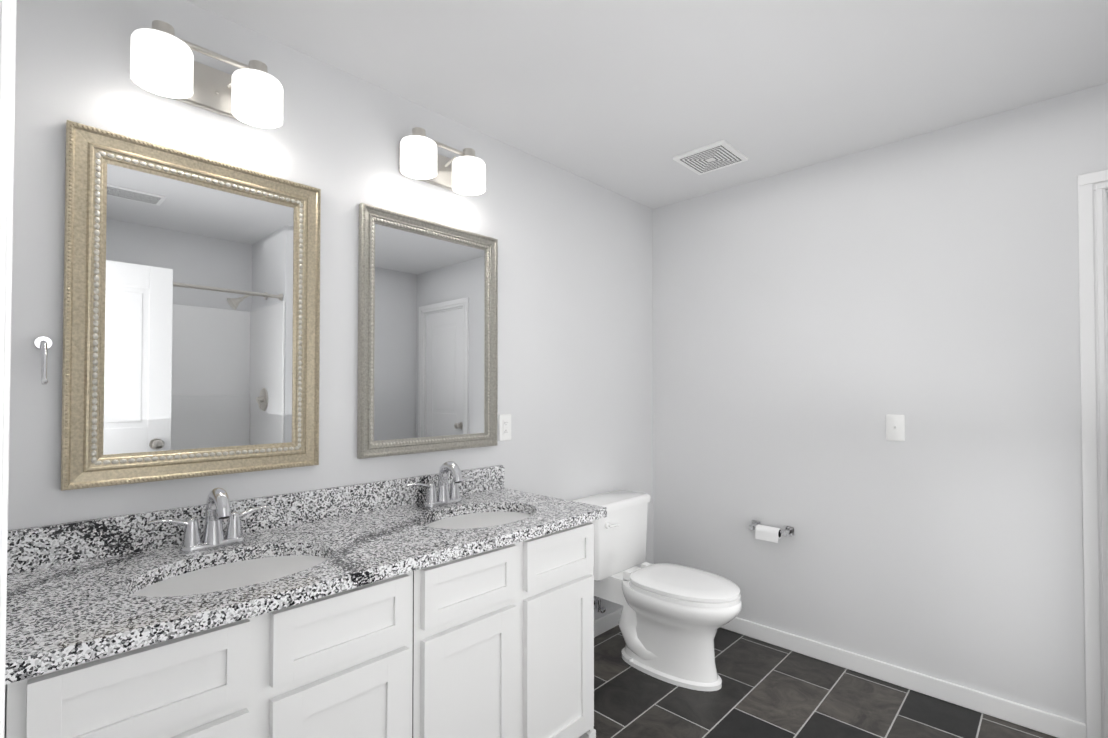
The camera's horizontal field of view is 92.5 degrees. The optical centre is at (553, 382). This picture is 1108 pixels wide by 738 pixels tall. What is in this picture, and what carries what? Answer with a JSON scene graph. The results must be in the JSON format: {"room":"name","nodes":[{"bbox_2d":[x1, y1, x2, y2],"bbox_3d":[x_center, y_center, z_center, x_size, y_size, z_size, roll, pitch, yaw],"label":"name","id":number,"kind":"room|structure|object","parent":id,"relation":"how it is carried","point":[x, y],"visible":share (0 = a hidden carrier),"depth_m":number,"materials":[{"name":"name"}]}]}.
{"room":"bathroom","nodes":[
{"label":"bathroom","id":0,"kind":"room"},
{"bbox_2d":[7,465,503,576],"bbox_3d":[-0.765,0.411,1.805,0.020,0.100,1.556,-1,-1,44],"label":"backsplash","id":1,"kind":"structure","parent":0,"relation":"attached to","point":[30,549],"depth_m":1.46,"materials":[{"name":"grey stone"}]},
{"bbox_2d":[8,0,653,620],"bbox_3d":[-0.501,0.127,2.176,0.100,2.440,3.320,-1,-1,44],"label":"wall","id":2,"kind":"structure","parent":0,"point":[574,326],"depth_m":1.86,"materials":[{"name":"paint"}]},
{"bbox_2d":[34,336,51,384],"bbox_3d":[-1.231,-0.053,1.280,0.082,0.120,0.032,-1,-1,44],"label":"hanger","id":3,"kind":"object","parent":2,"relation":"attached to","point":[43,343],"visible":1,"depth_m":1.28,"materials":[{"name":"silver metal"}]},
{"bbox_2d":[61,120,320,490],"bbox_3d":[-1.007,-0.191,1.552,0.032,0.925,0.630,-1,-1,44],"label":"mirror","id":4,"kind":"object","parent":2,"relation":"attached to","point":[191,319],"visible":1,"depth_m":1.51,"materials":[{"name":"silver glass"}]},
{"bbox_2d":[130,20,282,128],"bbox_3d":[-0.970,-0.864,1.500,0.172,0.157,0.364,-1,-1,44],"label":"sconce","id":5,"kind":"object","parent":2,"relation":"attached to","point":[163,63],"visible":0.98,"depth_m":1.50,"materials":[{"name":"white glass"}]},
{"bbox_2d":[357,203,497,458],"bbox_3d":[-0.472,-0.181,2.113,0.032,0.910,0.630,-1,-1,44],"label":"mirror","id":6,"kind":"object","parent":2,"relation":"attached to","point":[427,336],"visible":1,"depth_m":2.08,"materials":[{"name":"grey metal"}]},
{"bbox_2d":[399,127,485,195],"bbox_3d":[-0.435,-0.854,2.061,0.172,0.157,0.364,-1,-1,44],"label":"sconce","id":7,"kind":"object","parent":2,"relation":"attached to","point":[421,159],"visible":1,"depth_m":2.06,"materials":[{"name":"white glass"}]},
{"bbox_2d":[499,414,510,440],"bbox_3d":[-0.219,0.203,2.390,0.010,0.118,0.072,-1,-1,44],"label":"outlet","id":8,"kind":"object","parent":2,"relation":"attached to","point":[504,427],"visible":1,"depth_m":2.38,"materials":[{"name":"white plastic"}]},
{"bbox_2d":[594,608,621,637],"bbox_3d":[0.170,1.316,2.775,0.018,0.082,1.220,-1,-1,44],"label":"baseboard","id":9,"kind":"structure","parent":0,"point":[605,623],"depth_m":2.89,"materials":[{"name":"white wood"}]},
{"bbox_2d":[186,0,1107,208],"bbox_3d":[0.512,-1.133,1.231,2.900,0.050,3.320,-1,-1,44],"label":"ceiling","id":10,"kind":"structure","parent":0,"point":[630,99],"depth_m":1.85,"materials":[{"name":"paint"}]},
{"bbox_2d":[673,139,747,174],"bbox_3d":[0.756,-1.079,2.559,0.260,0.014,0.260,-1,-1,44],"label":"ceiling vent","id":11,"kind":"object","parent":10,"relation":"in","point":[723,153],"visible":1,"depth_m":2.54,"materials":[{"name":"white plastic"}]},
{"bbox_2d":[594,625,1056,737],"bbox_3d":[0.512,1.356,1.190,2.900,0.050,3.320,-1,-1,44],"label":"floor","id":12,"kind":"structure","parent":0,"point":[767,690],"depth_m":2.22,"materials":[{"name":"tile"}]},
{"bbox_2d":[4,513,603,737],"bbox_3d":[-0.570,0.915,1.589,0.589,0.844,1.504,-1,-1,44],"label":"bathroom vanity","id":13,"kind":"object","parent":12,"relation":"on","point":[455,602],"depth_m":1.29,"materials":[{"name":"white wood"}]},
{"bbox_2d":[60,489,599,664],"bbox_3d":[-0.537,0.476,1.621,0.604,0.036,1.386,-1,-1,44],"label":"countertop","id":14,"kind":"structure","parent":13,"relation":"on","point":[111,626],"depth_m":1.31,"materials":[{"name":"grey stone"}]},
{"bbox_2d":[148,488,271,552],"bbox_3d":[-0.912,0.371,1.438,0.140,0.168,0.282,-1,-1,44],"label":"faucet","id":15,"kind":"object","parent":14,"relation":"on","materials":[{"name":"silver metal"}]},
{"bbox_2d":[116,541,339,608],"bbox_3d":[-0.777,0.558,1.307,0.391,0.162,0.503,-1,-1,44],"label":"sink","id":16,"kind":"object","parent":14,"relation":"in","point":[165,586],"depth_m":1.34,"materials":[{"name":"white ceramic"}]},
{"bbox_2d":[404,461,475,508],"bbox_3d":[-0.391,0.380,1.984,0.140,0.168,0.282,-1,-1,44],"label":"faucet","id":17,"kind":"object","parent":14,"relation":"on","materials":[{"name":"silver metal"}]},
{"bbox_2d":[416,501,539,532],"bbox_3d":[-0.256,0.566,1.853,0.391,0.162,0.505,-1,-1,44],"label":"sink","id":18,"kind":"object","parent":14,"relation":"in","point":[464,520],"depth_m":1.94,"materials":[{"name":"white ceramic"}]},
{"bbox_2d":[571,490,741,690],"bbox_3d":[0.504,0.975,2.558,0.806,0.756,0.486,-1,-1,44],"label":"toilet","id":19,"kind":"object","parent":12,"relation":"on","point":[673,618],"visible":1,"depth_m":2.45,"materials":[{"name":"white ceramic"}]},
{"bbox_2d":[652,83,1107,723],"bbox_3d":[1.623,0.130,2.376,2.700,2.440,0.100,-1,-1,44],"label":"wall","id":20,"kind":"structure","parent":0,"point":[814,325],"depth_m":2.38,"materials":[{"name":"paint"}]},
{"bbox_2d":[749,520,793,542],"bbox_3d":[1.109,0.770,2.725,0.216,0.073,0.084,-1,-1,44],"label":"toilet paper holder","id":21,"kind":"object","parent":20,"relation":"attached to","point":[768,533],"visible":1,"depth_m":2.69,"materials":[{"name":"white paper"}]},
{"bbox_2d":[886,414,904,440],"bbox_3d":[1.530,0.204,2.379,0.072,0.118,0.020,-1,-1,44],"label":"toggle light switch","id":22,"kind":"object","parent":20,"relation":"attached to","point":[895,427],"visible":1,"depth_m":2.38,"materials":[{"name":"white plastic"}]},
{"bbox_2d":[721,617,1086,737],"bbox_3d":[1.285,1.313,2.601,1.874,0.082,0.014,-1,-1,44],"label":"baseboard","id":23,"kind":"structure","parent":20,"relation":"attached to","point":[1048,723],"depth_m":2.30,"materials":[{"name":"white wood"}]},
{"bbox_2d":[1077,170,1107,737],"bbox_3d":[2.272,0.282,1.742,0.762,2.116,0.120,-1,-1,44],"label":"trim","id":24,"kind":"structure","parent":20,"relation":"attached to","point":[1093,238],"depth_m":1.94,"materials":[{"name":"white wood"}]},
{"bbox_3d":[-0.388,0.096,0.266,2.700,2.440,0.120,-1,-1,44],"label":"wall","id":25,"kind":"structure","parent":0,"visible":0},
{"bbox_2d":[0,0,16,737],"bbox_3d":[-0.198,0.253,0.097,0.795,2.120,0.140,-1,-1,44],"label":"door frame","id":26,"kind":"structure","parent":25,"relation":"attached to","point":[7,57],"depth_m":0.38,"materials":[{"name":"white wood"}]}
]}

